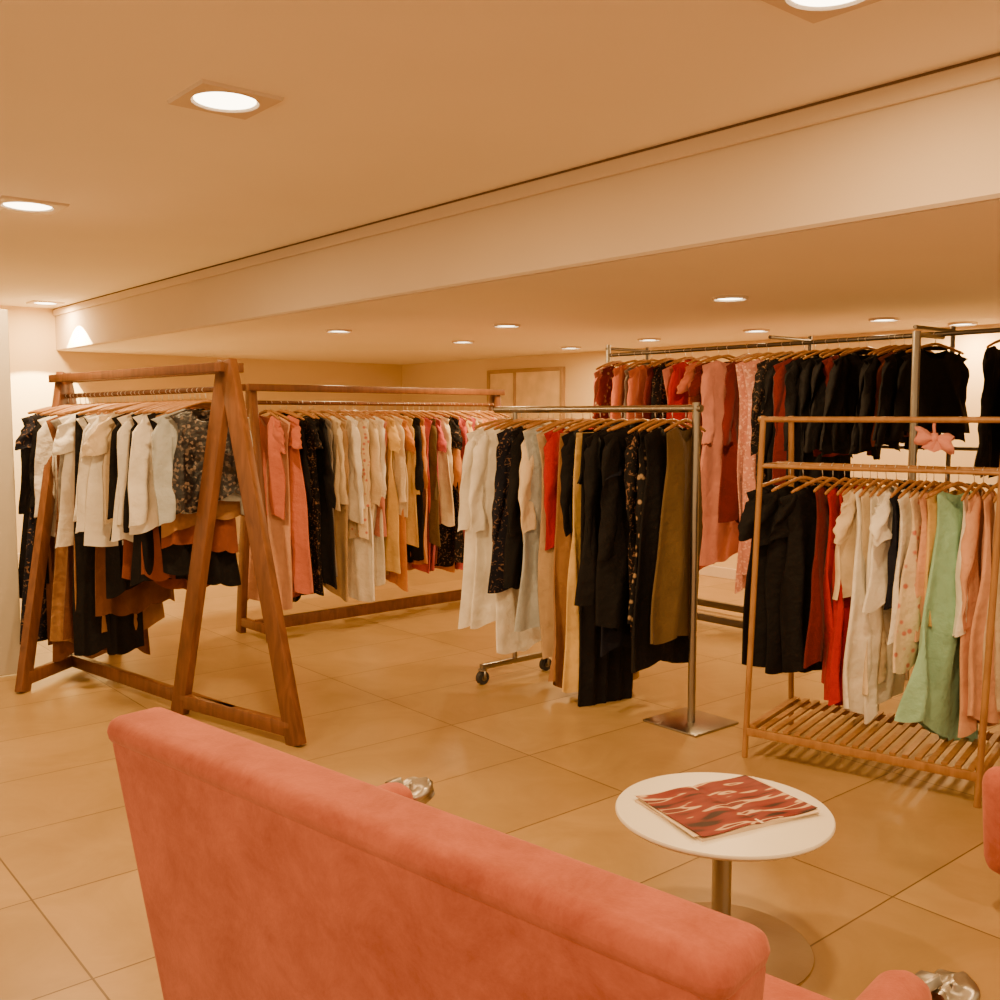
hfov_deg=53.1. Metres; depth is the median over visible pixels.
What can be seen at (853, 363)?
jacket
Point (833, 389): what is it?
jacket
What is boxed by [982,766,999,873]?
armchair
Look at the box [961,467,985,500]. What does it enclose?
clothes hanger
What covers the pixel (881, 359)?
blouse
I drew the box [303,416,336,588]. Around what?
dress
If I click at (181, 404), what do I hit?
clothes hanger
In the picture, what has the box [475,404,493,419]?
clothes hanger
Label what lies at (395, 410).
clothes hanger
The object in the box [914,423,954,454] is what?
bow
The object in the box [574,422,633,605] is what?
coat
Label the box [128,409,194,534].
blouse
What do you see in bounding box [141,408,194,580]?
dress
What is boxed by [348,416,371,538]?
dress
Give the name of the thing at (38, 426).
coat
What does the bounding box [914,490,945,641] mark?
blouse
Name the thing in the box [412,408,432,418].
clothes hanger
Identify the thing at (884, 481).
clothes hanger
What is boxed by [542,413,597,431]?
clothes hanger
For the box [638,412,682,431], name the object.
clothes hanger
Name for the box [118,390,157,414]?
clothes hanger
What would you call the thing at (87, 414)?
clothes hanger
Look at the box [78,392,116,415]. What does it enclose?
clothes hanger
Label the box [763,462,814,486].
clothes hanger
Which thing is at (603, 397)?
shirt
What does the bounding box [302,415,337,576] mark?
dress
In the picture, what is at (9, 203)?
recessed light
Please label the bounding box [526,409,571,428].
clothes hanger
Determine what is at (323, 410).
clothes hanger
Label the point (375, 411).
clothes hanger
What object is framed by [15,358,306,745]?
clothes rack
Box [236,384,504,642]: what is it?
clothes rack
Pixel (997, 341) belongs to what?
clothes hanger
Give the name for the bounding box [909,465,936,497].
clothes hanger
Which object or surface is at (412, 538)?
dress
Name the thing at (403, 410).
clothes hanger
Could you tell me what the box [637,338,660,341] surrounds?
recessed light
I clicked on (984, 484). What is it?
clothes hanger
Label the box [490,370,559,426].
door
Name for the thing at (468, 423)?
blouse
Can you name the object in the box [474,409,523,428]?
clothes hanger
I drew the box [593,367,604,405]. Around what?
dress
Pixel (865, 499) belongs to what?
dress
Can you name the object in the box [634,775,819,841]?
magazine
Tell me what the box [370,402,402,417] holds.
clothes hanger
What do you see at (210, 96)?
recessed light
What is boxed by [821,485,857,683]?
dress
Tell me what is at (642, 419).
clothes hanger
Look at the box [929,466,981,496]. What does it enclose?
clothes hanger
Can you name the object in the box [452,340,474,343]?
recessed light
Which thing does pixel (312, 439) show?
dress
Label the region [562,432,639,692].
skirt
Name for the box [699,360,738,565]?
dress
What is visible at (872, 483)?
clothes hanger
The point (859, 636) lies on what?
dress
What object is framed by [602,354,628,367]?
clothes hanger
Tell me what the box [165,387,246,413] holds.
clothes hanger
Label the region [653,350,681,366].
clothes hanger
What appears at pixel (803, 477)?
clothes hanger
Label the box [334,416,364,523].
blouse
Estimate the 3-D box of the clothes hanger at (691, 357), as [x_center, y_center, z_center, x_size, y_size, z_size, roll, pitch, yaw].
[1.369,-1.017,7.137,0.394,0.135,0.012,-4,6,-41]
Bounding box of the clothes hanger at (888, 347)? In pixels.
[873,335,910,354]
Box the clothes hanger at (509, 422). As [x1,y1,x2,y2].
[493,413,524,429]
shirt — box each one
[107,413,128,540]
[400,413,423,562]
[456,413,482,430]
[592,363,622,418]
[624,363,652,418]
[627,423,672,623]
[643,363,672,419]
[651,360,678,418]
[666,359,697,427]
[883,483,923,609]
[888,346,969,441]
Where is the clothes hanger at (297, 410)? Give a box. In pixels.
[286,401,314,418]
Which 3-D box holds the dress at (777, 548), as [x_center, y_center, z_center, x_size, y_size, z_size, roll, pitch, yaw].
[1.376,0.360,4.546,0.524,0.862,0.093,-2,5,-18]
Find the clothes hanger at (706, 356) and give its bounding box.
[688,347,715,363]
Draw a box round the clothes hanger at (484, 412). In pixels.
[479,404,500,418]
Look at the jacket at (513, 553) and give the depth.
5.40 m
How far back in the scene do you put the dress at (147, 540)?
5.09 m
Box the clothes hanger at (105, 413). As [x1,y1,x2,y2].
[104,391,142,414]
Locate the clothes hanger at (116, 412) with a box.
[114,390,154,413]
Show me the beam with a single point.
(941, 150)
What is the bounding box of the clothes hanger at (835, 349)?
[819,341,843,355]
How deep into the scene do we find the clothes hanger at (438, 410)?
7.66 m
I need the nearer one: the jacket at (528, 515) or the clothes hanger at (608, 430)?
the clothes hanger at (608, 430)
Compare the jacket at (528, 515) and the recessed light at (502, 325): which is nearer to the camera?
the jacket at (528, 515)
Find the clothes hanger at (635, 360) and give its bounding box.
[614,352,647,366]
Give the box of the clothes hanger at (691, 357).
[674,348,702,363]
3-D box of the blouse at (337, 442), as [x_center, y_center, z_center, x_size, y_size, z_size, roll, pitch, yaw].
[-1.250,-0.216,7.080,0.483,0.764,0.107,4,6,44]
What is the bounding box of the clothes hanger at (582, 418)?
[553,413,610,431]
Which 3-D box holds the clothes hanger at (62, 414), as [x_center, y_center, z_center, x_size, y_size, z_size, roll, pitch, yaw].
[-2.238,-0.534,5.572,0.394,0.132,0.012,-2,5,-25]
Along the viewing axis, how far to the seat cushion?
1.94 m
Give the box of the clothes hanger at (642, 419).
[611,408,662,430]
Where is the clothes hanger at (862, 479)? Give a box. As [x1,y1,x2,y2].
[842,464,874,495]
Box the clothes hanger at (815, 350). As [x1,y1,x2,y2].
[792,341,832,359]
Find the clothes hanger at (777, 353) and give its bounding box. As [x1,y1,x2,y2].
[760,343,783,359]
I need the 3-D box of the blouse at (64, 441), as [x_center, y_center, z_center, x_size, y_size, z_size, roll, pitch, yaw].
[-2.189,-0.118,5.563,0.550,0.758,0.101,-2,5,-18]
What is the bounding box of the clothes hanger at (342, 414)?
[340,402,375,419]
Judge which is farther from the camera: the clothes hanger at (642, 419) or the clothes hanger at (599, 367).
the clothes hanger at (599, 367)
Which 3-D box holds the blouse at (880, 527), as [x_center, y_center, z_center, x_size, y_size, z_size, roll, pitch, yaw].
[1.683,0.210,4.285,0.451,0.529,0.088,-5,7,-44]
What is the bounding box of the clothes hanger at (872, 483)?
[859,464,891,497]
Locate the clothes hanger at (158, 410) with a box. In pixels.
[154,388,210,412]
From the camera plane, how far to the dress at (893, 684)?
4.33 m
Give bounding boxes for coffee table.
[615,772,835,984]
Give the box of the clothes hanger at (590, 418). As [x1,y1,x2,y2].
[563,408,609,432]
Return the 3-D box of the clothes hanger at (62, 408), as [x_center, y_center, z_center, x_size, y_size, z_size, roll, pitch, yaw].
[-2.388,-0.546,5.695,0.395,0.126,0.013,-2,5,-19]
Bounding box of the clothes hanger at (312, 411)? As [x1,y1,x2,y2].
[299,401,325,418]
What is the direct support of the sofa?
on the floor
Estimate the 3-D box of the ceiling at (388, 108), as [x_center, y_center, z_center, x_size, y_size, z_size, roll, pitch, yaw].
[-2.511,-1.409,3.033,6.190,0.100,14.040,-4,6,-40]
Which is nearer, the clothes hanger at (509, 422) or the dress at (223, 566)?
the dress at (223, 566)
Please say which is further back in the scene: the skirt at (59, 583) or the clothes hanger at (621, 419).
the skirt at (59, 583)
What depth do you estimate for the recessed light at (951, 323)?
7.18 m
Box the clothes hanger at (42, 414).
[40,394,76,415]
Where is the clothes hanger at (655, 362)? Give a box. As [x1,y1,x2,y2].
[647,351,667,366]
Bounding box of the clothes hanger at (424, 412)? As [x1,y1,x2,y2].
[408,402,436,417]
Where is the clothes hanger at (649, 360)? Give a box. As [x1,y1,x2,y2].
[631,351,665,367]
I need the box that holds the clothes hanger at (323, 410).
[314,402,340,418]
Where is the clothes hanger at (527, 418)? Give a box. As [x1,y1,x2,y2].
[500,409,530,429]
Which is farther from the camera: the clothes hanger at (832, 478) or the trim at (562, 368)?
the trim at (562, 368)
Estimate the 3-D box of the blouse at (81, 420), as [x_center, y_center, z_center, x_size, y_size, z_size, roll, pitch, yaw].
[-2.068,-0.123,5.487,0.457,0.741,0.088,-2,5,-22]
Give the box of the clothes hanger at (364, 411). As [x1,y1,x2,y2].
[350,403,384,418]
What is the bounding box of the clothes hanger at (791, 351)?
[770,341,802,359]
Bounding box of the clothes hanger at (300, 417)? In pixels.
[269,401,304,419]
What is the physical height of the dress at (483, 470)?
1.133 m
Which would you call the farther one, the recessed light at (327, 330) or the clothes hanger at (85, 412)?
the recessed light at (327, 330)
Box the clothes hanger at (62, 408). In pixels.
[44,396,80,414]
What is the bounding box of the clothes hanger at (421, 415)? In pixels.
[395,403,424,417]
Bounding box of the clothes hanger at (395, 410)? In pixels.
[382,403,414,417]
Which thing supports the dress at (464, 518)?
hanging from the clothes hanger at (501, 419)
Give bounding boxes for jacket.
[503,423,529,588]
[518,422,557,533]
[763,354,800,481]
[803,352,841,451]
[819,352,881,459]
[831,350,899,451]
[849,352,917,453]
[858,350,923,450]
[872,347,940,446]
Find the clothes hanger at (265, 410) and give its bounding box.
[258,401,280,419]
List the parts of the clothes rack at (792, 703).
leg, shelf rail, leg, shelf rail, rail, rail, hanging rail, shelf rail, leg, shelf rail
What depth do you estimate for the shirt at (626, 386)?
7.41 m
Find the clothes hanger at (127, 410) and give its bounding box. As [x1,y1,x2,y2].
[122,389,188,412]
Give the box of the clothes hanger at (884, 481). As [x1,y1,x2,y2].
[869,464,897,497]
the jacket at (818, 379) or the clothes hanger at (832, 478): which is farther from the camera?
the jacket at (818, 379)
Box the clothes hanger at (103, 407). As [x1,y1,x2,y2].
[89,391,129,412]
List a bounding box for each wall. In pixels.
[0,305,401,552]
[0,309,19,675]
[402,323,999,568]
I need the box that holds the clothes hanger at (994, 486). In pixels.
[982,467,998,499]
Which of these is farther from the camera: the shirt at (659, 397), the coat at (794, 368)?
the shirt at (659, 397)
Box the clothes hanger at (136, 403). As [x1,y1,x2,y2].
[106,391,147,411]
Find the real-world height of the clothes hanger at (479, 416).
0.126 m
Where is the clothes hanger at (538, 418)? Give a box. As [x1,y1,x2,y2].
[512,414,540,428]
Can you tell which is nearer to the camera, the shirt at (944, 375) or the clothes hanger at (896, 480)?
the clothes hanger at (896, 480)
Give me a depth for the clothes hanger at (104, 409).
5.24 m
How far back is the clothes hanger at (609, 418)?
5.10 m
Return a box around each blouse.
[34,415,56,536]
[50,414,70,512]
[52,411,85,547]
[73,414,96,521]
[75,412,122,546]
[76,415,87,429]
[81,411,124,523]
[111,412,134,541]
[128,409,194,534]
[151,409,252,525]
[156,409,244,537]
[259,415,285,519]
[278,413,311,510]
[327,416,348,510]
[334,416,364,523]
[344,416,381,520]
[374,421,386,536]
[378,415,407,516]
[436,415,454,526]
[462,417,472,441]
[543,427,593,549]
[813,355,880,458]
[832,486,875,599]
[862,489,910,612]
[871,352,932,446]
[887,488,931,644]
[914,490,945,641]
[924,489,962,627]
[952,490,982,636]
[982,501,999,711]
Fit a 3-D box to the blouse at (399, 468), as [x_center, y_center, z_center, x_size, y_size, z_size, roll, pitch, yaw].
[-0.848,-0.252,7.388,0.435,0.746,0.101,3,6,35]
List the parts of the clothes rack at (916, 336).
post, hanging rail, post, hanging rail, post, post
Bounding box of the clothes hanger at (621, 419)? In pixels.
[594,413,626,431]
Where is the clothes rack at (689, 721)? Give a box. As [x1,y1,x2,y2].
[476,402,738,737]
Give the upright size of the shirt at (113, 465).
0.769 m
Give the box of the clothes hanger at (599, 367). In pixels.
[596,354,614,369]
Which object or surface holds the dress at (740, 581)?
hanging from the clothes hanger at (758, 353)
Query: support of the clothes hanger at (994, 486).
hanging from the clothes rack at (792, 703)
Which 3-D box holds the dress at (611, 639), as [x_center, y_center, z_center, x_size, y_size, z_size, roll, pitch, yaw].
[0.675,0.206,5.090,0.500,1.156,0.126,-4,6,-39]
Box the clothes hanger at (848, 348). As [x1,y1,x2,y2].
[822,339,869,357]
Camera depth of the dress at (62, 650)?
5.67 m
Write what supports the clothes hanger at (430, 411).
hanging from the clothes rack at (251, 402)
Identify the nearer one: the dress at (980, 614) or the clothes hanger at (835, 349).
the dress at (980, 614)
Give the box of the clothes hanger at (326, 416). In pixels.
[303,402,331,419]
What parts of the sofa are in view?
armrest, armrest knob, backrest, armrest, armrest knob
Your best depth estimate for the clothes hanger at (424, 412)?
7.52 m
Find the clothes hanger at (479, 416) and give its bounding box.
[451,403,482,418]
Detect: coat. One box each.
[18,413,36,598]
[29,415,48,583]
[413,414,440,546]
[560,422,606,536]
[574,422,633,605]
[751,355,788,485]
[783,352,852,486]
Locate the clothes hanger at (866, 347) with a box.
[840,337,875,356]
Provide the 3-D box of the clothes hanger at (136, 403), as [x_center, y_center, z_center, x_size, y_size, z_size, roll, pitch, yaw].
[-1.855,-0.510,5.240,0.394,0.135,0.012,-2,5,-19]
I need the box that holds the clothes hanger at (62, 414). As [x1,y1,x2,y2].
[60,393,97,415]
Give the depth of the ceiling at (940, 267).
6.03 m
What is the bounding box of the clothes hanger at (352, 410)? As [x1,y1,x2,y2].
[343,402,368,418]
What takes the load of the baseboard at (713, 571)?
attached to the wall at (580, 368)
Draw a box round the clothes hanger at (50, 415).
[49,394,86,416]
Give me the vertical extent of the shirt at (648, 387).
1.250 m
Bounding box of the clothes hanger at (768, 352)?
[743,344,772,362]
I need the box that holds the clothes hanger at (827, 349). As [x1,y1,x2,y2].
[803,340,830,359]
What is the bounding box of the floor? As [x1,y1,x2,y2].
[0,544,999,999]
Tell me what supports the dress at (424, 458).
in the clothes rack at (251, 402)
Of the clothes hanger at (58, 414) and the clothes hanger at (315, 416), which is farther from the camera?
the clothes hanger at (315, 416)
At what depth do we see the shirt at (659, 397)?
7.21 m
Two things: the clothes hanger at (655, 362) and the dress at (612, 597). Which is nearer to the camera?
the dress at (612, 597)
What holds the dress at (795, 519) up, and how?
hanging from the clothes hanger at (818, 479)
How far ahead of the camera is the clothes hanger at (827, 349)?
6.28 m
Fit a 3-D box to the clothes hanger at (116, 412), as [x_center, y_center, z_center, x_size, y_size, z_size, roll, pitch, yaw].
[-1.796,-0.511,5.196,0.395,0.126,0.012,-3,6,-26]
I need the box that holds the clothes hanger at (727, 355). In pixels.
[705,346,743,362]
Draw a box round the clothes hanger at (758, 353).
[735,344,776,361]
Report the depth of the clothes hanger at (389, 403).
7.36 m
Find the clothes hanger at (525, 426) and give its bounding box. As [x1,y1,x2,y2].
[523,408,568,428]
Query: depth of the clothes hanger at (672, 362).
7.12 m
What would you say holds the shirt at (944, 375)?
hanging from the clothes hanger at (935, 343)
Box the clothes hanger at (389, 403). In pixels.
[373,403,406,419]
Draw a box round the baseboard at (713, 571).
[699,565,735,579]
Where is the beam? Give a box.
[55,78,999,350]
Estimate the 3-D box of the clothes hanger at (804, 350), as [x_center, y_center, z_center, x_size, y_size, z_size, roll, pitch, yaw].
[1.965,-0.959,6.444,0.394,0.135,0.012,-2,5,-18]
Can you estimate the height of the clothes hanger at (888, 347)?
0.126 m
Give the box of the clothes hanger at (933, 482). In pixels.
[918,466,947,498]
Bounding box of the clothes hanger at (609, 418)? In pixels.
[578,408,615,431]
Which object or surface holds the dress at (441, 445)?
hanging from the clothes hanger
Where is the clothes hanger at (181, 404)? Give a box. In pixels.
[159,388,210,412]
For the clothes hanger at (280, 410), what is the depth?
6.78 m
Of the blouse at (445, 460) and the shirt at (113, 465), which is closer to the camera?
the shirt at (113, 465)
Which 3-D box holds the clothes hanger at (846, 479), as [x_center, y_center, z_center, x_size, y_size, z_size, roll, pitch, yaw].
[1.514,-0.097,4.394,0.326,0.129,0.011,-6,8,-41]
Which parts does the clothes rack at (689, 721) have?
post, hanging rail, plate, post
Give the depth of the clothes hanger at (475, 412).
7.87 m
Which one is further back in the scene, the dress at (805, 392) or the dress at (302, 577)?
the dress at (302, 577)
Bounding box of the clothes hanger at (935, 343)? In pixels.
[906,332,963,354]
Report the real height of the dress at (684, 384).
1.502 m
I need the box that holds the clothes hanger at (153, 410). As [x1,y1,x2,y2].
[150,388,210,412]
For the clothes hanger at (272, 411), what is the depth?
6.72 m
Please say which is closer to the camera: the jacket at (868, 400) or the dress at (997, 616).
the dress at (997, 616)
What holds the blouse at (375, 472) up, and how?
attached to the dress at (361, 587)
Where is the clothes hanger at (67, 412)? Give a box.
[65,394,102,413]
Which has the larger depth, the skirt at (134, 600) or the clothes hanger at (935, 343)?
the clothes hanger at (935, 343)
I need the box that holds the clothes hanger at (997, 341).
[986,339,999,347]
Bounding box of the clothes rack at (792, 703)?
[742,416,999,807]
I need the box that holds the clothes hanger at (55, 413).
[52,393,90,415]
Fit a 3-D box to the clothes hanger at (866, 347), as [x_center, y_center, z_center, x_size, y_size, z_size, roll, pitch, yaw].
[2.242,-0.935,6.108,0.395,0.126,0.012,-2,5,-20]
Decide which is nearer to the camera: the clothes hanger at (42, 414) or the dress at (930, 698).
the dress at (930, 698)
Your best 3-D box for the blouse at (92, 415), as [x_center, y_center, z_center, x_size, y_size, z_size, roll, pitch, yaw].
[-2.018,-0.137,5.386,0.518,0.691,0.105,0,4,-20]
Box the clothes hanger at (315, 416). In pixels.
[296,401,319,418]
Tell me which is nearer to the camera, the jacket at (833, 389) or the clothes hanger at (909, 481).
the clothes hanger at (909, 481)
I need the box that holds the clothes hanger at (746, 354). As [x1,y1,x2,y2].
[729,344,759,361]
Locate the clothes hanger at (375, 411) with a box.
[368,402,393,418]
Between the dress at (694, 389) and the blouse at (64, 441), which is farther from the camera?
the dress at (694, 389)
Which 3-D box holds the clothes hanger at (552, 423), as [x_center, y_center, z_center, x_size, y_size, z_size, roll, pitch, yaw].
[0.361,-0.433,5.364,0.394,0.132,0.012,-3,6,-29]
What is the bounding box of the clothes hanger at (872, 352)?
[868,335,891,354]
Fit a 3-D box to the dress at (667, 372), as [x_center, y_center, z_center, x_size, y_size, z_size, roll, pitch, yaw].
[1.380,-0.217,7.294,0.559,1.556,0.103,-3,6,-32]
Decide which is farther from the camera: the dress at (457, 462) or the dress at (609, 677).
the dress at (457, 462)
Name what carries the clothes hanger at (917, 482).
hanging from the clothes rack at (792, 703)
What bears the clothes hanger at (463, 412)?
hanging from the clothes rack at (251, 402)
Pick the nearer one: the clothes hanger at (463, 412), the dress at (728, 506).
the dress at (728, 506)
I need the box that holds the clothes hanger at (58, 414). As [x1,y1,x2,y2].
[56,393,94,415]
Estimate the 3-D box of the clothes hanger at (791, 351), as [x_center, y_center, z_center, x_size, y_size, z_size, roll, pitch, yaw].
[1.900,-0.969,6.514,0.395,0.126,0.012,-4,6,-32]
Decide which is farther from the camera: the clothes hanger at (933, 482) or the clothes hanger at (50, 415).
the clothes hanger at (50, 415)
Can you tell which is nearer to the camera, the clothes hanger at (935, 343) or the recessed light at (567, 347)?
the clothes hanger at (935, 343)
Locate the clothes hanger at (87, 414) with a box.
[86,391,124,415]
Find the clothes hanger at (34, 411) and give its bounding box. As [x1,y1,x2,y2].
[31,395,68,413]
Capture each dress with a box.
[15,414,47,644]
[46,414,73,661]
[73,414,143,655]
[105,540,142,598]
[118,411,209,589]
[123,413,187,585]
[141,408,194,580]
[147,408,240,586]
[247,415,292,609]
[284,415,313,596]
[292,416,323,587]
[293,416,323,601]
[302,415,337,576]
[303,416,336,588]
[320,416,348,601]
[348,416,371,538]
[348,417,374,601]
[356,416,386,585]
[372,416,400,574]
[377,416,415,591]
[401,416,419,547]
[407,416,427,569]
[407,416,431,573]
[429,416,446,571]
[434,416,463,566]
[434,448,461,572]
[442,416,466,569]
[453,416,475,430]
[457,425,494,628]
[460,416,488,426]
[468,425,524,628]
[487,427,518,593]
[494,427,540,654]
[514,426,567,631]
[536,427,556,658]
[577,433,632,706]
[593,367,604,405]
[595,422,656,633]
[600,427,649,656]
[610,365,627,418]
[624,427,674,644]
[626,365,649,419]
[631,428,688,673]
[650,427,702,644]
[662,363,714,564]
[676,362,708,569]
[688,361,730,452]
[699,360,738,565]
[718,360,753,523]
[735,360,763,593]
[738,359,762,575]
[738,484,810,667]
[751,484,830,674]
[769,485,847,672]
[772,357,811,485]
[798,356,850,485]
[803,487,837,668]
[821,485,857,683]
[824,486,865,705]
[843,488,879,714]
[861,486,891,694]
[864,486,904,723]
[893,488,933,673]
[894,491,977,742]
[958,491,994,737]
[967,493,999,725]
[973,346,999,477]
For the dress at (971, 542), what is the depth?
4.02 m
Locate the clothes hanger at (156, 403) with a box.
[129,389,198,412]
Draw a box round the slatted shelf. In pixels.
[750,696,999,770]
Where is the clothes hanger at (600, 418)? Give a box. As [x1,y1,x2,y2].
[569,409,624,431]
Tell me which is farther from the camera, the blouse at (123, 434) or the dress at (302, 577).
the dress at (302, 577)
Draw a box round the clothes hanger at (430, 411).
[428,403,449,417]
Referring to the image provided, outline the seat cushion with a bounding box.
[763,974,832,999]
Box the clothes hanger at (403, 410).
[392,402,420,417]
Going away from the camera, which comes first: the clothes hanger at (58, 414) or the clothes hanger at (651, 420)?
the clothes hanger at (651, 420)
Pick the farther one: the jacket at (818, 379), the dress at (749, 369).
the dress at (749, 369)
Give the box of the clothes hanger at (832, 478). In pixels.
[813,463,842,492]
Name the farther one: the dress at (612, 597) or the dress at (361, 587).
the dress at (361, 587)
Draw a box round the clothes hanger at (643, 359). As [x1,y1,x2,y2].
[625,351,654,368]
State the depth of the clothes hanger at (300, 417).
6.80 m
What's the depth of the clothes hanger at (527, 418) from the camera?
5.52 m
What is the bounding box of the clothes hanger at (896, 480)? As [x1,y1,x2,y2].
[876,465,912,496]
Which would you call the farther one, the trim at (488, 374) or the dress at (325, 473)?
the trim at (488, 374)
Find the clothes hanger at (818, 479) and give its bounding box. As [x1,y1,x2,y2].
[791,463,850,493]
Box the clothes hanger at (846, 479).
[824,463,859,494]
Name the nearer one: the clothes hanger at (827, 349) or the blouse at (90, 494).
the blouse at (90, 494)
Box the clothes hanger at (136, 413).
[134,389,199,414]
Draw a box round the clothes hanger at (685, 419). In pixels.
[664,408,705,431]
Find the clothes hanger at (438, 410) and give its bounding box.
[428,403,458,417]
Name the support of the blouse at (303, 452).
attached to the dress at (302, 577)
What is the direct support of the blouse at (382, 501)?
hanging from the clothes hanger
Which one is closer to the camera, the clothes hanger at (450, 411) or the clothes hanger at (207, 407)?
the clothes hanger at (207, 407)
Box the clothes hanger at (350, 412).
[328,405,364,418]
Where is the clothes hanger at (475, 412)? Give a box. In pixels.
[469,403,489,419]
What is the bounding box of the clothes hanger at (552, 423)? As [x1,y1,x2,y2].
[536,413,594,431]
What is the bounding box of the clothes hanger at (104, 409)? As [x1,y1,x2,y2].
[98,391,137,412]
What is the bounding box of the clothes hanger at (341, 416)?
[316,401,346,419]
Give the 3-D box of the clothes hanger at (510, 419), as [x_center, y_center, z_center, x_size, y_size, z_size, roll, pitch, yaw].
[0.069,-0.461,5.662,0.395,0.126,0.012,-5,7,-34]
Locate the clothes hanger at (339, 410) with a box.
[328,402,355,417]
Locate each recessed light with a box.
[0,195,69,215]
[26,300,64,305]
[167,79,283,119]
[326,329,351,332]
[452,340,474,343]
[493,323,520,327]
[560,346,580,348]
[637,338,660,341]
[711,295,748,301]
[743,329,769,332]
[761,0,880,23]
[868,317,899,321]
[947,322,977,325]
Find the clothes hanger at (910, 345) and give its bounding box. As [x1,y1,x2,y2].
[893,344,933,352]
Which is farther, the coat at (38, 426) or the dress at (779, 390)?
the dress at (779, 390)
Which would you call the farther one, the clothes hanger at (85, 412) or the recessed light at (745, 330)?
the recessed light at (745, 330)
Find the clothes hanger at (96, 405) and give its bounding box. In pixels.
[71,393,110,412]
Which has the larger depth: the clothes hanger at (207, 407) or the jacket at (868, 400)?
the jacket at (868, 400)
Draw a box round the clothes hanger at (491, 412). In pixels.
[477,404,504,417]
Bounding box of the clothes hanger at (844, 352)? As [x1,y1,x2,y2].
[839,337,872,355]
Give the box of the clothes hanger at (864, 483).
[853,464,881,493]
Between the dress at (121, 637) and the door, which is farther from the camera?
the door
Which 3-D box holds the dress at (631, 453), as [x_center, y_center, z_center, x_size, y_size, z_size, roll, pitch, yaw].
[0.806,0.212,5.038,0.536,1.163,0.113,-4,6,-39]
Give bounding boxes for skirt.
[46,536,54,644]
[50,546,73,643]
[63,545,149,654]
[74,485,164,632]
[95,547,174,616]
[118,540,123,578]
[161,501,238,552]
[548,433,571,687]
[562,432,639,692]
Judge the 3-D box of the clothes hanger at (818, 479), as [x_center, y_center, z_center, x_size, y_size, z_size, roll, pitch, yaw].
[1.439,-0.098,4.452,0.325,0.137,0.011,-1,5,-16]
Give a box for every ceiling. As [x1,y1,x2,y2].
[0,0,999,308]
[63,199,999,364]
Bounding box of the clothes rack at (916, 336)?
[606,325,999,679]
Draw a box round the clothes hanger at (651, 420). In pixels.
[627,413,657,433]
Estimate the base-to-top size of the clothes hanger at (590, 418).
0.136 m
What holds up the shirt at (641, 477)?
hanging from the clothes hanger at (662, 419)
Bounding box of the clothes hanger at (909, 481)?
[890,465,924,497]
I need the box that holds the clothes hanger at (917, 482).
[898,465,932,498]
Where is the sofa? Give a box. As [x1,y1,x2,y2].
[107,707,982,999]
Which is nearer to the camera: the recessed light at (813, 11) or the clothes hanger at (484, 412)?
the recessed light at (813, 11)
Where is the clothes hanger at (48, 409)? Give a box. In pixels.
[35,394,73,413]
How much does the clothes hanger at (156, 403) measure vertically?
0.126 m
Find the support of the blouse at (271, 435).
hanging from the clothes hanger at (265, 410)
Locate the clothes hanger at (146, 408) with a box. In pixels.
[138,389,206,412]
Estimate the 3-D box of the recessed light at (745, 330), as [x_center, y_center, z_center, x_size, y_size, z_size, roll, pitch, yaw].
[2.000,-1.319,7.797,0.205,0.016,0.205,-4,6,-40]
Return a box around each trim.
[53,56,999,315]
[487,370,489,410]
[489,367,559,373]
[513,373,515,406]
[559,366,564,426]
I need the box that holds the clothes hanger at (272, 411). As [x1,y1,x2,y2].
[260,401,289,419]
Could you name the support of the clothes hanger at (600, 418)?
hanging from the clothes rack at (689, 721)
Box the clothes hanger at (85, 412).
[83,391,121,414]
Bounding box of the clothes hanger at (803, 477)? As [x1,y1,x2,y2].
[771,462,831,491]
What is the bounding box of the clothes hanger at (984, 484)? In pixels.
[968,467,996,499]
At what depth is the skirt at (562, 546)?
5.28 m
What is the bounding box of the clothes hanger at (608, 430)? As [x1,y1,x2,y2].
[607,414,659,431]
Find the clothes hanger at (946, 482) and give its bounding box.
[925,466,964,498]
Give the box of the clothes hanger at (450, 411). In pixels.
[437,403,467,418]
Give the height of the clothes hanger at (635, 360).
0.133 m
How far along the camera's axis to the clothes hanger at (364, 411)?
7.22 m
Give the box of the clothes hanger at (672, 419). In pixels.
[647,408,691,431]
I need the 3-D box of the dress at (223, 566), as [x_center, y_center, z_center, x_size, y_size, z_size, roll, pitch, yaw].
[-1.549,-0.004,5.080,0.437,0.920,0.115,-2,5,-18]
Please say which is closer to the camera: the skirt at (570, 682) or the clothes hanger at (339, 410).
the skirt at (570, 682)
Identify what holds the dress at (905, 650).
hanging from the clothes hanger at (922, 484)
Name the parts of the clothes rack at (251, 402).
leg, leg, hanging rail, leg, leg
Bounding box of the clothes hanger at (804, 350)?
[778,341,807,360]
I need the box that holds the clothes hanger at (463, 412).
[448,404,477,417]
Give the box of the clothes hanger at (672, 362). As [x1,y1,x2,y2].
[665,350,693,366]
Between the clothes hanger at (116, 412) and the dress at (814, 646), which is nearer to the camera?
the dress at (814, 646)
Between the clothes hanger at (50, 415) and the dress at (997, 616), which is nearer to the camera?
the dress at (997, 616)
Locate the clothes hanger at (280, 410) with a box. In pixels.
[266,401,298,417]
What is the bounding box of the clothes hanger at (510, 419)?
[483,409,526,430]
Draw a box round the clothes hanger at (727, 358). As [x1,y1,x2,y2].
[696,347,735,364]
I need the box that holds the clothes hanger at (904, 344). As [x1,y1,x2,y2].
[877,334,906,355]
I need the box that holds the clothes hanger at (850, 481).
[836,463,866,495]
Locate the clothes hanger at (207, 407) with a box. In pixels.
[142,390,210,413]

